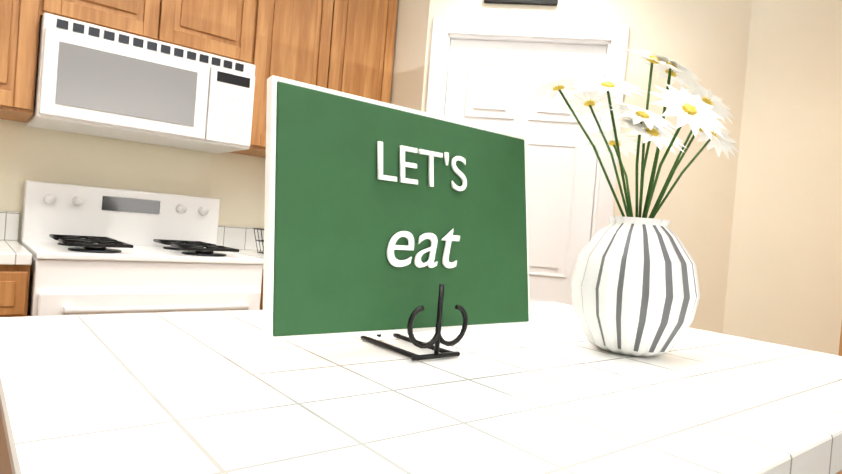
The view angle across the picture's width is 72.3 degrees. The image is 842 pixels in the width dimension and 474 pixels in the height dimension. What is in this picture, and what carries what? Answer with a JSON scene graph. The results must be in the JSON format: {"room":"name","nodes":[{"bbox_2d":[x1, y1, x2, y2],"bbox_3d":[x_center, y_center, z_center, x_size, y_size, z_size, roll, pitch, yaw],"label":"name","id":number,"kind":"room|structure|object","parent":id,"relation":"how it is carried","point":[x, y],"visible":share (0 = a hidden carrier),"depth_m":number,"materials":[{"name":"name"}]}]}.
{"room":"kitchen","nodes":[
{"label":"kitchen","id":0,"kind":"room"},
{"bbox_2d":[0,119,264,243],"bbox_3d":[-1.745,-0.430,2.324,3.540,2.710,0.150,4,1,-39],"label":"wall","id":1,"kind":"structure","parent":0,"point":[234,183],"depth_m":2.58,"materials":[{"name":"paint"}]},
{"bbox_2d":[0,211,31,264],"bbox_3d":[-1.921,-0.037,1.693,1.251,0.153,0.656,4,1,-39],"label":"countertop","id":2,"kind":"structure","parent":1,"relation":"attached to","point":[13,251],"depth_m":2.14,"materials":[{"name":"white tile"}]},
{"bbox_2d":[0,0,397,157],"bbox_3d":[-1.451,-0.941,2.200,3.083,0.980,0.340,4,1,-39],"label":"upper cabinet","id":3,"kind":"object","parent":1,"relation":"attached to","point":[345,46],"visible":0.75,"depth_m":2.57,"materials":[{"name":"brown wood"}]},
{"bbox_2d":[27,13,254,153],"bbox_3d":[-1.153,-0.600,2.418,0.780,0.370,0.411,4,1,-39],"label":"microwave","id":4,"kind":"object","parent":3,"relation":"attached to","point":[95,80],"visible":0.98,"depth_m":2.23,"materials":[{"name":"white plastic"}]},
{"bbox_2d":[217,225,263,266],"bbox_3d":[-0.533,0.057,2.830,0.761,0.153,0.626,4,1,-39],"label":"countertop","id":5,"kind":"structure","parent":1,"relation":"attached to","point":[241,238],"depth_m":2.89,"materials":[{"name":"white tile"}]},
{"bbox_2d":[253,228,263,253],"bbox_3d":[-0.611,0.031,2.792,0.325,0.117,0.256,4,1,-39],"label":"wire basket","id":6,"kind":"object","parent":5,"relation":"on","point":[262,240],"visible":0.15,"depth_m":2.76,"materials":[{"name":"black metal"}]},
{"bbox_2d":[390,0,429,110],"bbox_3d":[-0.173,-0.316,3.109,0.100,2.710,0.600,4,1,-39],"label":"wall","id":7,"kind":"structure","parent":0,"point":[409,53],"depth_m":2.94,"materials":[{"name":"paint"}]},
{"bbox_2d":[421,0,751,333],"bbox_3d":[0.773,-0.235,2.807,1.600,2.710,0.100,5,1,6],"label":"wall","id":8,"kind":"structure","parent":0,"point":[706,42],"depth_m":2.70,"materials":[{"name":"paint"}]},
{"bbox_2d":[484,0,557,5],"bbox_3d":[0.493,-1.300,2.765,0.350,0.360,0.024,5,1,6],"label":"picture frame","id":9,"kind":"object","parent":8,"relation":"attached to","point":[540,2],"visible":1,"depth_m":2.76,"materials":[{"name":"black"}]},
{"bbox_2d":[444,39,606,305],"bbox_3d":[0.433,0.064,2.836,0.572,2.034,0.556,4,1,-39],"label":"pantry door","id":10,"kind":"structure","parent":8,"relation":"in","point":[492,84],"depth_m":2.80,"materials":[{"name":"white paint"}]},
{"bbox_2d":[426,17,628,239],"bbox_3d":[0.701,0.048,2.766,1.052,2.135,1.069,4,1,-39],"label":"door frame","id":11,"kind":"structure","parent":8,"relation":"attached to","point":[614,38],"depth_m":2.76,"materials":[{"name":"white paint"}]},
{"bbox_2d":[723,0,841,354],"bbox_3d":[3.653,0.042,0.058,0.150,2.710,6.850,4,1,-39],"label":"wall","id":12,"kind":"structure","parent":0,"point":[784,283],"depth_m":2.51,"materials":[{"name":"paint"}]},
{"bbox_3d":[1.167,1.263,-0.670,4.500,0.100,8.360,4,1,-39],"label":"floor","id":13,"kind":"structure","parent":0,"visible":0},
{"bbox_2d":[0,265,30,316],"bbox_3d":[-1.758,0.494,1.890,0.698,0.880,0.620,4,1,-39],"label":"base cabinet","id":14,"kind":"object","parent":13,"relation":"on","point":[14,286],"depth_m":1.84,"materials":[{"name":"brown wood"}]},
{"bbox_2d":[21,181,263,316],"bbox_3d":[-1.134,0.384,2.312,0.770,1.145,0.707,4,1,-39],"label":"range","id":15,"kind":"object","parent":13,"relation":"on","point":[95,250],"visible":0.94,"depth_m":2.23,"materials":[{"name":"white metal"}]},
{"bbox_2d":[260,271,262,309],"bbox_3d":[-0.702,0.565,2.741,0.438,0.880,0.620,4,1,-39],"label":"base cabinet","id":16,"kind":"object","parent":13,"relation":"on","point":[261,298],"depth_m":2.37,"materials":[{"name":"brown wood"}]},
{"bbox_2d":[0,302,841,473],"bbox_3d":[0.094,0.634,0.885,1.250,0.930,0.820,4,1,-39],"label":"kitchen island","id":17,"kind":"object","parent":13,"relation":"on","point":[550,389],"visible":0.88,"depth_m":0.58,"materials":[{"name":"white tile"}]},
{"bbox_2d":[360,284,467,360],"bbox_3d":[-0.014,0.058,0.819,0.103,0.200,0.141,4,1,-39],"label":"easel","id":18,"kind":"object","parent":17,"relation":"on","point":[437,339],"visible":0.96,"depth_m":0.77,"materials":[{"name":"black metal"}]},
{"bbox_2d":[262,75,529,341],"bbox_3d":[-0.004,-0.024,0.814,0.452,0.311,0.061,4,1,-39],"label":"sign board","id":19,"kind":"object","parent":18,"relation":"on","point":[338,214],"visible":1,"depth_m":0.76,"materials":[{"name":"green wood"}]},
{"bbox_2d":[377,141,466,190],"bbox_3d":[0.005,-0.098,0.811,0.160,0.054,0.010,4,1,-39],"label":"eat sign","id":20,"kind":"object","parent":19,"relation":"attached to","point":[431,156],"visible":1,"depth_m":0.80,"materials":[{"name":"white plastic"}]},
{"bbox_2d":[387,228,459,267],"bbox_3d":[0.006,0.014,0.800,0.130,0.058,0.011,4,1,-39],"label":"eat sign","id":21,"kind":"object","parent":19,"relation":"attached to","point":[449,238],"visible":1,"depth_m":0.79,"materials":[{"name":"white"}]},
{"bbox_2d":[570,216,699,356],"bbox_3d":[0.345,0.077,0.938,0.199,0.215,0.199,4,1,-39],"label":"vase","id":22,"kind":"object","parent":17,"relation":"on","point":[635,290],"visible":1,"depth_m":0.87,"materials":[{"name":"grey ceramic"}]},
{"bbox_2d":[527,48,739,218],"bbox_3d":[0.377,-0.157,0.973,0.410,0.311,0.378,4,1,-39],"label":"daisies","id":23,"kind":"object","parent":22,"relation":"in","point":[640,123],"visible":0.98,"depth_m":0.93,"materials":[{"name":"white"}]},
{"bbox_2d":[838,322,841,355],"bbox_3d":[1.889,0.041,1.566,0.700,2.380,1.020,4,1,-39],"label":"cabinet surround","id":24,"kind":"object","parent":13,"relation":"on","point":[840,349],"depth_m":1.75,"materials":[{"name":"brown wood"}]}
]}

